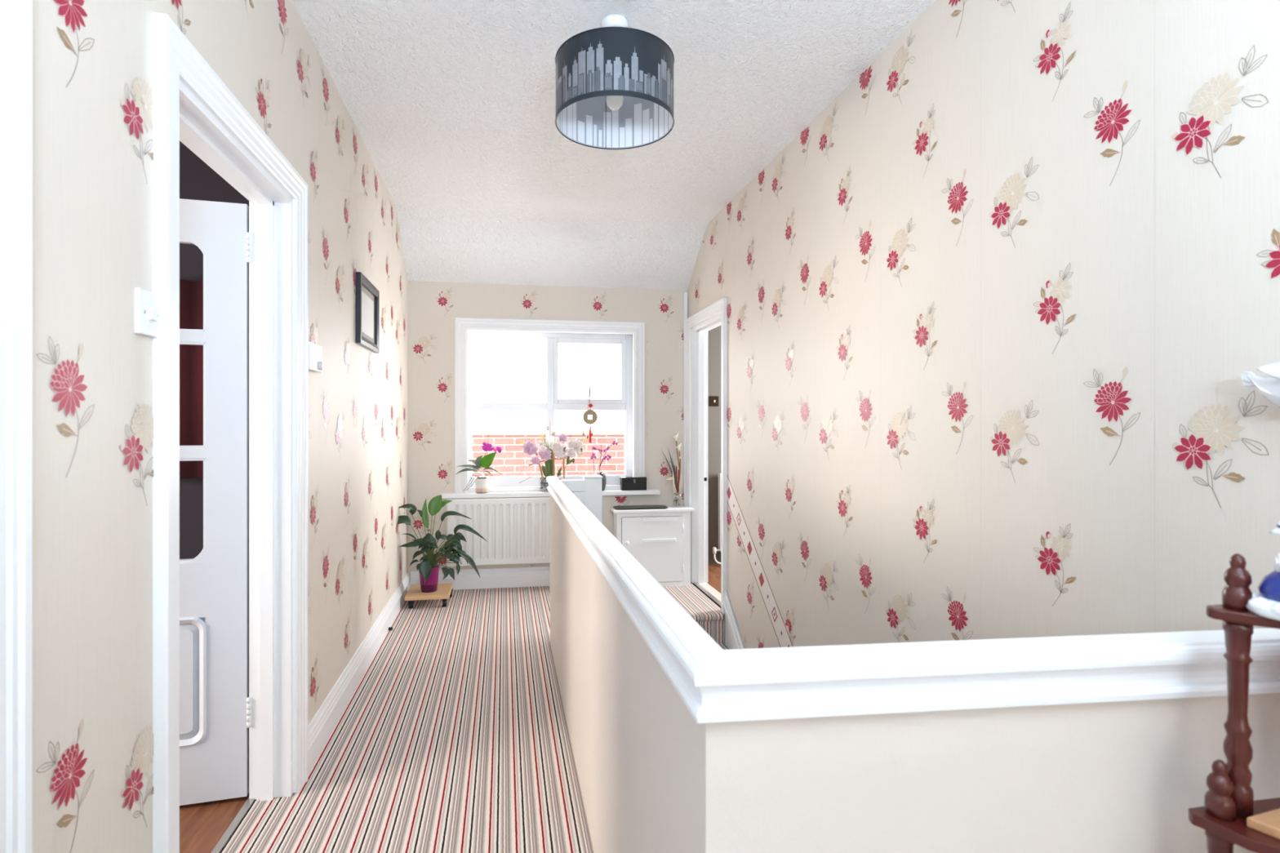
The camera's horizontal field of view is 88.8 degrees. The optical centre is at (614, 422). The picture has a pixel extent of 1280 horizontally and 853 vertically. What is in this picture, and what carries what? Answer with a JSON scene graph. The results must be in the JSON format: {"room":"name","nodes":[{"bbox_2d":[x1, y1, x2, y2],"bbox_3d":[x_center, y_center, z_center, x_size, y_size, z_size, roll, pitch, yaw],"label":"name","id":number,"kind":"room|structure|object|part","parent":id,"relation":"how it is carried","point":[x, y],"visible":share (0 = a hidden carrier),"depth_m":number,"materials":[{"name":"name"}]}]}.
{"room":"upstairs landing","nodes":[
{"label":"upstairs landing","id":0,"kind":"room"},
{"bbox_2d":[179,141,248,559],"bbox_3d":[-2.333,-0.130,1.483,2.492,2.700,3.300,0,0,-10],"label":"wall","id":1,"kind":"structure","parent":0,"point":[197,180],"depth_m":3.11,"materials":[{"name":"grey"}]},
{"bbox_2d":[179,279,203,479],"bbox_3d":[-2.154,-0.200,3.004,1.353,0.920,0.054,0,0,-10],"label":"curtain","id":2,"kind":"object","parent":1,"relation":"hanging from","point":[191,292],"visible":0.06,"depth_m":3.04,"materials":[{"name":"red fabric"}]},
{"bbox_2d":[32,0,408,852],"bbox_3d":[-0.707,-0.085,-0.292,0.123,2.610,10.659,0,0,-10],"label":"wall","id":3,"kind":"structure","parent":0,"point":[93,157],"depth_m":1.20,"materials":[{"name":"beige paper"}]},
{"bbox_2d":[0,0,32,852],"bbox_3d":[-0.825,0.203,0.462,0.152,2.033,0.921,0,0,-10],"label":"door frame","id":4,"kind":"structure","parent":3,"relation":"attached to","point":[15,15],"depth_m":0.90,"materials":[{"name":"white paint"}]},
{"bbox_2d":[134,287,158,337],"bbox_3d":[-0.902,-0.211,1.262,0.016,0.086,0.066,0,0,-10],"label":"light switch","id":5,"kind":"object","parent":3,"relation":"attached to","point":[146,315],"visible":1,"depth_m":1.25,"materials":[{"name":"white plastic"}]},
{"bbox_2d":[179,198,250,805],"bbox_3d":[-1.532,0.252,2.030,0.775,1.913,0.055,0,0,-15],"label":"door","id":6,"kind":"structure","parent":3,"relation":"in","point":[215,700],"depth_m":2.09,"materials":[{"name":"white paint"}]},
{"bbox_2d":[152,12,307,852],"bbox_3d":[-1.042,0.203,1.752,0.152,2.033,0.944,0,0,-10],"label":"door frame","id":7,"kind":"structure","parent":3,"relation":"attached to","point":[193,107],"depth_m":2.10,"materials":[{"name":"white paint"}]},
{"bbox_2d":[307,341,323,372],"bbox_3d":[-1.073,-0.232,2.330,0.034,0.096,0.152,0,0,-10],"label":"thermostat","id":8,"kind":"object","parent":3,"relation":"attached to","point":[315,364],"visible":0.86,"depth_m":2.31,"materials":[{"name":"white plastic"}]},
{"bbox_2d":[307,571,410,775],"bbox_3d":[-0.618,1.149,-0.408,0.020,0.142,10.400,0,0,-10],"label":"baseboard","id":9,"kind":"structure","parent":3,"relation":"attached to","point":[321,727],"depth_m":2.88,"materials":[{"name":"white paint"}]},
{"bbox_2d":[355,271,379,353],"bbox_3d":[-1.238,-0.538,3.285,0.023,0.333,0.460,0,0,-10],"label":"picture frame","id":10,"kind":"object","parent":3,"relation":"attached to","point":[367,296],"visible":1,"depth_m":3.27,"materials":[{"name":"grey wood"}]},
{"bbox_2d":[361,291,373,338],"bbox_3d":[-1.245,-0.538,3.286,0.001,0.197,0.319,0,0,-10],"label":"print","id":11,"kind":"object","parent":10,"relation":"attached to","point":[367,300],"depth_m":3.30},
{"bbox_2d":[179,564,724,852],"bbox_3d":[0.105,1.330,-0.023,6.600,0.220,10.920,0,0,-10],"label":"floor","id":12,"kind":"structure","parent":0,"point":[454,737],"depth_m":2.38,"materials":[{"name":"carpet"}]},
{"bbox_2d":[211,797,254,852],"bbox_3d":[-1.112,1.220,1.740,0.022,0.008,0.788,0,0,-10],"label":"threshold","id":13,"kind":"object","parent":12,"relation":"on","point":[237,820],"visible":1,"depth_m":1.96,"materials":[{"name":"grey"}]},
{"bbox_2d":[404,582,453,608],"bbox_3d":[-1.253,1.177,4.433,0.284,0.085,0.320,0,0,-10],"label":"trolley","id":14,"kind":"object","parent":12,"relation":"on","point":[444,591],"visible":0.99,"depth_m":4.32,"materials":[{"name":"brown wood"}]},
{"bbox_2d":[418,564,439,592],"bbox_3d":[-1.249,1.052,4.399,0.140,0.165,0.140,0,0,-10],"label":"pot","id":15,"kind":"object","parent":14,"relation":"on","point":[430,585],"depth_m":4.35,"materials":[{"name":"pink plastic"}]},
{"bbox_2d":[396,494,486,592],"bbox_3d":[-1.164,0.813,4.389,0.614,0.644,0.236,0,0,-10],"label":"peace lily","id":16,"kind":"object","parent":14,"relation":"on","point":[428,569],"visible":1,"depth_m":4.36,"materials":[{"name":"green plant"}]},
{"bbox_2d":[609,505,694,586],"bbox_3d":[0.283,0.931,4.903,0.608,0.577,0.223,0,0,-10],"label":"base cabinet","id":17,"kind":"object","parent":12,"relation":"on","point":[659,540],"visible":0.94,"depth_m":4.83,"materials":[{"name":"white paint"}]},
{"bbox_3d":[0.281,0.941,4.835,0.461,0.483,0.020,0,0,-10],"label":"door","id":18,"kind":"part","parent":17,"relation":"part of","materials":[{"name":"white paint"}]},
{"bbox_2d":[609,505,694,513],"bbox_3d":[0.281,0.654,4.911,0.608,0.022,0.206,0,0,-10],"label":"countertop","id":19,"kind":"structure","parent":17,"relation":"on","point":[673,508],"depth_m":4.82,"materials":[{"name":"white paint"}]},
{"bbox_2d":[613,505,667,510],"bbox_3d":[0.195,0.637,4.886,0.400,0.012,0.150,0,0,-10],"label":"tray","id":20,"kind":"object","parent":19,"relation":"on","point":[628,507],"visible":1,"depth_m":4.85,"materials":[{"name":"stone"}]},
{"bbox_2d":[661,432,682,506],"bbox_3d":[0.433,0.360,4.941,0.165,0.566,0.076,0,0,-10],"label":"vase","id":21,"kind":"object","parent":19,"relation":"on","point":[677,479],"visible":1,"depth_m":4.94,"materials":[{"name":"clear glass"}]},
{"bbox_3d":[0.485,0.334,4.949,0.038,0.387,0.008,0,0,-10],"label":"stem","id":22,"kind":"part","parent":21,"relation":"part of","materials":[{"name":"brown"}]},
{"bbox_2d":[1188,553,1279,852],"bbox_3d":[1.001,0.693,0.586,0.581,1.054,0.581,0,0,-10],"label":"corner whatnot","id":23,"kind":"object","parent":12,"relation":"on","point":[1228,800],"visible":0.99,"depth_m":0.81,"materials":[{"name":"brown wood"}]},
{"bbox_3d":[0.759,0.628,0.819,0.029,0.244,0.029,0,0,-10],"label":"post","id":24,"kind":"part","parent":23,"relation":"part of","materials":[{"name":"brown wood"}]},
{"bbox_2d":[1188,797,1279,852],"bbox_3d":[1.026,0.499,0.618,0.522,0.014,0.522,0,0,-10],"label":"shelf","id":25,"kind":"object","parent":23,"relation":"attached to","point":[1228,827],"depth_m":0.80,"materials":[{"name":"brown wood"}]},
{"bbox_3d":[0.786,0.370,0.823,0.029,0.244,0.029,0,0,-10],"label":"post","id":26,"kind":"part","parent":23,"relation":"part of","materials":[{"name":"brown wood"}]},
{"bbox_2d":[1206,604,1279,629],"bbox_3d":[1.036,0.241,0.633,0.495,0.014,0.495,0,0,-10],"label":"shelf","id":27,"kind":"object","parent":23,"relation":"attached to","point":[1233,616],"depth_m":0.81,"materials":[{"name":"brown wood"}]},
{"bbox_2d":[1245,520,1279,620],"bbox_3d":[0.822,0.174,0.788,0.091,0.120,0.091,0,0,-10],"label":"figurine","id":28,"kind":"object","parent":23,"relation":"on","point":[1265,602],"visible":1,"depth_m":0.79,"materials":[{"name":"white ceramic"}]},
{"bbox_2d":[1246,808,1279,839],"bbox_3d":[0.917,0.486,0.779,0.274,0.012,0.118,0,0,-18],"label":"wooden board","id":29,"kind":"object","parent":23,"relation":"on","point":[1268,823],"visible":1,"depth_m":0.79,"materials":[{"name":"beige wood"}]},
{"bbox_2d":[408,280,687,577],"bbox_3d":[-0.482,1.315,4.998,2.328,5.410,0.223,0,0,-10],"label":"wall","id":30,"kind":"structure","parent":0,"point":[433,307],"depth_m":4.83,"materials":[{"name":"beige paper"}]},
{"bbox_2d":[410,566,550,590],"bbox_3d":[-0.728,1.149,4.836,1.508,0.142,0.020,0,0,-10],"label":"baseboard","id":31,"kind":"structure","parent":30,"relation":"attached to","point":[513,577],"depth_m":4.81,"materials":[{"name":"white paint"}]},
{"bbox_2d":[446,497,550,566],"bbox_3d":[-0.681,0.794,4.804,1.069,0.484,0.084,0,0,-10],"label":"radiator","id":32,"kind":"object","parent":30,"relation":"attached to","point":[515,530],"visible":0.59,"depth_m":4.75,"materials":[{"name":"white metal"}]},
{"bbox_3d":[-1.204,0.790,4.705,0.005,0.474,0.058,0,0,-10],"label":"panel","id":33,"kind":"part","parent":32,"relation":"part of","materials":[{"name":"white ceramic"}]},
{"bbox_2d":[447,497,550,500],"bbox_3d":[-0.679,0.555,4.795,1.065,0.006,0.056,0,0,-10],"label":"grille","id":34,"kind":"object","parent":32,"relation":"attached to","point":[508,498],"depth_m":4.75,"materials":[{"name":"white metal"}]},
{"bbox_2d":[440,317,659,498],"bbox_3d":[-0.467,-0.108,4.914,1.617,1.314,0.197,0,0,-10],"label":"window","id":35,"kind":"structure","parent":30,"relation":"in","point":[630,335],"depth_m":4.93,"materials":[{"name":"white paint"}]},
{"bbox_2d":[456,434,501,493],"bbox_3d":[-0.988,0.300,4.761,0.333,0.430,0.118,0,0,-10],"label":"potted orchid","id":36,"kind":"object","parent":35,"relation":"on","point":[482,483],"visible":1,"depth_m":4.76,"materials":[{"name":"green plant"}]},
{"bbox_3d":[-0.967,0.462,4.774,0.100,0.106,0.100,0,0,-10],"label":"pot","id":37,"kind":"part","parent":36,"relation":"part of","materials":[{"name":"white ceramic"}]},
{"bbox_3d":[-0.463,0.532,4.889,1.617,0.034,0.145,0,0,-10],"label":"sill","id":38,"kind":"part","parent":35,"relation":"part of","materials":[{"name":"white paint"}]},
{"bbox_3d":[-0.482,-0.109,4.981,1.291,1.188,0.060,0,0,-10],"label":"frame","id":39,"kind":"part","parent":35,"relation":"part of","materials":[{"name":"white plastic"}]},
{"bbox_2d":[519,422,586,489],"bbox_3d":[-0.455,0.255,4.835,0.503,0.520,0.143,0,0,-10],"label":"flower vase","id":40,"kind":"object","parent":35,"relation":"on","point":[560,451],"visible":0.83,"depth_m":4.83,"materials":[{"name":"clear glass"}]},
{"bbox_3d":[-0.620,0.190,4.781,0.110,0.110,0.049,0,0,-10],"label":"flower","id":41,"kind":"part","parent":40,"relation":"part of","materials":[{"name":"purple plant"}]},
{"bbox_3d":[-0.590,0.201,4.767,0.071,0.069,0.032,0,0,-10],"label":"flower","id":42,"kind":"part","parent":40,"relation":"part of","materials":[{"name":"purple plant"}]},
{"bbox_3d":[-0.581,0.279,4.796,0.079,0.069,0.034,0,0,-10],"label":"flower","id":43,"kind":"part","parent":40,"relation":"part of","materials":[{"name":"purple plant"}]},
{"bbox_3d":[-0.532,0.154,4.780,0.053,0.050,0.024,0,0,-10],"label":"flower","id":44,"kind":"part","parent":40,"relation":"part of","materials":[{"name":"beige plant"}]},
{"bbox_3d":[-0.530,0.200,4.806,0.070,0.070,0.031,0,0,6],"label":"flower","id":45,"kind":"part","parent":40,"relation":"part of","materials":[{"name":"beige plant"}]},
{"bbox_3d":[-0.521,0.225,4.824,0.114,0.102,0.050,0,0,-10],"label":"flower","id":46,"kind":"part","parent":40,"relation":"part of","materials":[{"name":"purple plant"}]},
{"bbox_3d":[-0.498,0.244,4.780,0.080,0.082,0.039,0,0,-10],"label":"flower","id":47,"kind":"part","parent":40,"relation":"part of","materials":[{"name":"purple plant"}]},
{"bbox_3d":[-0.424,0.184,4.791,0.097,0.090,0.046,0,0,-10],"label":"flower","id":48,"kind":"part","parent":40,"relation":"part of","materials":[{"name":"beige plant"}]},
{"bbox_3d":[-0.408,0.231,4.796,0.071,0.075,0.037,0,0,-10],"label":"flower","id":49,"kind":"part","parent":40,"relation":"part of","materials":[{"name":"beige plant"}]},
{"bbox_3d":[-0.382,0.119,4.854,0.076,0.081,0.035,0,0,-24],"label":"flower","id":50,"kind":"part","parent":40,"relation":"part of","materials":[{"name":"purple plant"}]},
{"bbox_3d":[-0.381,0.210,4.824,0.101,0.105,0.052,0,0,-10],"label":"flower","id":51,"kind":"part","parent":40,"relation":"part of","materials":[{"name":"beige plant"}]},
{"bbox_3d":[-0.319,0.225,4.812,0.074,0.081,0.035,0,0,8],"label":"flower","id":52,"kind":"part","parent":40,"relation":"part of","materials":[{"name":"beige plant"}]},
{"bbox_3d":[-0.319,0.162,4.843,0.072,0.067,0.033,0,0,-10],"label":"flower","id":53,"kind":"part","parent":40,"relation":"part of","materials":[{"name":"beige plant"}]},
{"bbox_3d":[-0.295,0.185,4.841,0.098,0.104,0.045,0,0,7],"label":"flower","id":54,"kind":"part","parent":40,"relation":"part of","materials":[{"name":"beige plant"}]},
{"bbox_3d":[-0.265,0.163,4.851,0.073,0.073,0.037,0,0,-10],"label":"flower","id":55,"kind":"part","parent":40,"relation":"part of","materials":[{"name":"beige plant"}]},
{"bbox_3d":[-0.264,0.211,4.871,0.084,0.081,0.042,0,0,-10],"label":"flower","id":56,"kind":"part","parent":40,"relation":"part of","materials":[{"name":"beige plant"}]},
{"bbox_2d":[582,386,597,443],"bbox_3d":[-0.186,-0.058,4.971,0.116,0.428,0.021,0,0,-10],"label":"charm","id":57,"kind":"object","parent":35,"relation":"hanging from","point":[586,413],"visible":1,"depth_m":4.97,"materials":[{"name":"brown metal"}]},
{"bbox_3d":[-0.191,-0.180,4.971,0.021,0.182,0.012,0,0,-10],"label":"cord","id":58,"kind":"part","parent":57,"relation":"part of","materials":[{"name":"red fabric"}]},
{"bbox_3d":[-0.186,-0.394,5.010,0.556,0.500,0.042,0,0,-10],"label":"opening sash","id":59,"kind":"part","parent":35,"relation":"part of","materials":[{"name":"glass"}]},
{"bbox_2d":[590,440,617,491],"bbox_3d":[-0.081,0.326,4.913,0.212,0.379,0.096,0,0,-10],"label":"orchid","id":60,"kind":"object","parent":35,"relation":"on","point":[604,480],"visible":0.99,"depth_m":4.89,"materials":[{"name":"pink plant"}]},
{"bbox_3d":[-0.108,0.453,4.910,0.092,0.124,0.092,0,0,-10],"label":"pot","id":61,"kind":"part","parent":60,"relation":"part of","materials":[{"name":"grey ceramic"}]},
{"bbox_3d":[-0.076,0.283,4.910,0.188,0.246,0.014,0,0,-10],"label":"stem","id":62,"kind":"part","parent":60,"relation":"part of","materials":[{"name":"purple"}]},
{"bbox_2d":[619,476,646,490],"bbox_3d":[0.144,0.466,4.976,0.192,0.098,0.096,0,0,-10],"label":"box","id":63,"kind":"object","parent":35,"relation":"on","point":[627,483],"visible":0.99,"depth_m":4.93,"materials":[{"name":"black paint"}]},
{"bbox_3d":[0.144,0.431,4.978,0.192,0.028,0.092,0,0,-10],"label":"lid","id":64,"kind":"part","parent":63,"relation":"part of","materials":[{"name":"black paint"}]},
{"bbox_2d":[683,292,687,504],"bbox_3d":[0.550,-0.185,5.047,0.028,1.640,0.030,0,0,-10],"label":"trim","id":65,"kind":"structure","parent":30,"relation":"attached to","point":[685,294],"depth_m":5.03,"materials":[{"name":"white paint"}]},
{"bbox_2d":[293,0,935,290],"bbox_3d":[0.411,-1.266,-0.296,2.090,0.487,10.520,0,0,-10],"label":"ceiling","id":66,"kind":"structure","parent":0,"point":[452,103],"depth_m":2.95,"materials":[{"name":"white paint"}]},
{"bbox_2d":[555,13,674,149],"bbox_3d":[0.001,-1.211,2.267,0.413,0.357,0.413,0,0,-10],"label":"ceiling lamp","id":67,"kind":"object","parent":66,"relation":"hanging from","point":[615,81],"visible":1,"depth_m":2.14,"materials":[{"name":"grey fabric"}]},
{"bbox_3d":[0.001,-1.131,2.267,0.062,0.088,0.062,0,0,-10],"label":"bulb","id":68,"kind":"part","parent":67,"relation":"part of","materials":[{"name":"white glass"}]},
{"bbox_2d":[708,325,720,564],"bbox_3d":[1.702,-0.130,4.699,1.880,2.700,2.300,0,0,-10],"label":"wall","id":69,"kind":"structure","parent":0,"point":[714,335],"depth_m":5.62,"materials":[{"name":"brown"}]},
{"bbox_2d":[709,395,719,406],"bbox_3d":[0.858,-0.181,5.613,0.086,0.086,0.015,0,0,-10],"label":"wall switch","id":70,"kind":"object","parent":69,"relation":"attached to","point":[713,400],"visible":1,"depth_m":5.61,"materials":[{"name":"gold metal"}]},
{"bbox_2d":[712,473,720,564],"bbox_3d":[1.207,0.829,5.624,0.753,0.783,0.106,0,0,-10],"label":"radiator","id":71,"kind":"object","parent":69,"relation":"attached to","point":[715,550],"visible":0.12,"depth_m":5.56,"materials":[{"name":"white metal"}]},
{"bbox_3d":[0.896,0.765,5.573,0.005,0.654,0.058,0,0,-10],"label":"panel","id":72,"kind":"part","parent":71,"relation":"part of","materials":[{"name":"white metal"}]},
{"bbox_2d":[546,475,1279,852],"bbox_3d":[0.438,0.760,2.295,1.167,0.920,2.963,0,0,-10],"label":"wall","id":73,"kind":"structure","parent":0,"point":[682,742],"depth_m":0.88,"materials":[{"name":"beige paint"}]},
{"bbox_3d":[-0.262,0.771,3.649,0.194,0.897,0.060,0,0,-10],"label":"panel","id":74,"kind":"part","parent":73,"relation":"part of","materials":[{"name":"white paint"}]},
{"bbox_2d":[582,475,602,524],"bbox_3d":[-0.125,0.761,3.702,0.104,0.918,0.104,0,0,-10],"label":"newel post","id":75,"kind":"object","parent":73,"relation":"attached to","point":[593,483],"visible":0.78,"depth_m":3.65,"materials":[{"name":"white paint"}]},
{"bbox_3d":[0.439,0.337,2.287,1.167,0.074,2.946,0,0,-10],"label":"cap rail","id":76,"kind":"part","parent":73,"relation":"part of","materials":[{"name":"white paint"}]},
{"bbox_2d":[687,0,1279,648],"bbox_3d":[1.488,1.839,-0.053,0.123,6.458,10.400,0,0,-10],"label":"wall","id":77,"kind":"structure","parent":0,"point":[997,312],"depth_m":1.83,"materials":[{"name":"beige paper"}]},
{"bbox_2d":[684,297,727,613],"bbox_3d":[0.695,0.213,4.610,0.157,2.013,0.896,0,0,-10],"label":"door frame","id":78,"kind":"structure","parent":77,"relation":"attached to","point":[697,326],"depth_m":4.95,"materials":[{"name":"white paint"}]},
{"bbox_2d":[693,582,720,606],"bbox_3d":[0.672,1.220,4.606,0.033,0.008,0.740,0,0,-10],"label":"trim","id":79,"kind":"structure","parent":77,"relation":"attached to","point":[697,584],"depth_m":4.63,"materials":[{"name":"grey wood"}]},
{"bbox_2d":[723,590,745,649],"bbox_3d":[0.966,2.523,2.615,0.026,2.908,3.135,0,0,-10],"label":"baseboard","id":80,"kind":"structure","parent":77,"relation":"attached to","point":[733,638],"depth_m":4.05,"materials":[{"name":"white paint"}]},
{"bbox_2d":[1240,361,1279,408],"bbox_3d":[1.188,-0.064,1.118,0.086,0.092,0.200,0,0,-10],"label":"bird ornament","id":81,"kind":"object","parent":77,"relation":"attached to","point":[1268,388],"visible":1,"depth_m":1.16,"materials":[{"name":"white ceramic"}]},
{"bbox_3d":[0.343,3.840,2.477,1.300,0.260,3.770,0,0,-10],"label":"floor","id":82,"kind":"structure","parent":0,"visible":0},
{"bbox_2d":[690,613,728,649],"bbox_3d":[0.378,2.455,2.771,1.086,2.470,3.102,0,0,-10],"label":"stairs","id":83,"kind":"structure","parent":82,"relation":"on","point":[713,624],"depth_m":4.15,"materials":[{"name":"carpet"}]},
{"label":"outside","id":84,"kind":"structure","parent":0,"visible":0},
{"bbox_2d":[471,435,624,476],"bbox_3d":[-0.229,2.180,7.375,12.000,4.080,0.220,0,0,-10],"label":"wall","id":85,"kind":"structure","parent":84,"point":[511,461],"depth_m":7.16,"materials":[{"name":"red brick"}]},
{"bbox_2d":[471,429,624,435],"bbox_3d":[-0.229,0.113,7.375,12.000,0.055,0.280,0,0,-10],"label":"coping","id":86,"kind":"object","parent":85,"relation":"on","point":[578,432],"visible":0.15,"depth_m":7.14}
]}

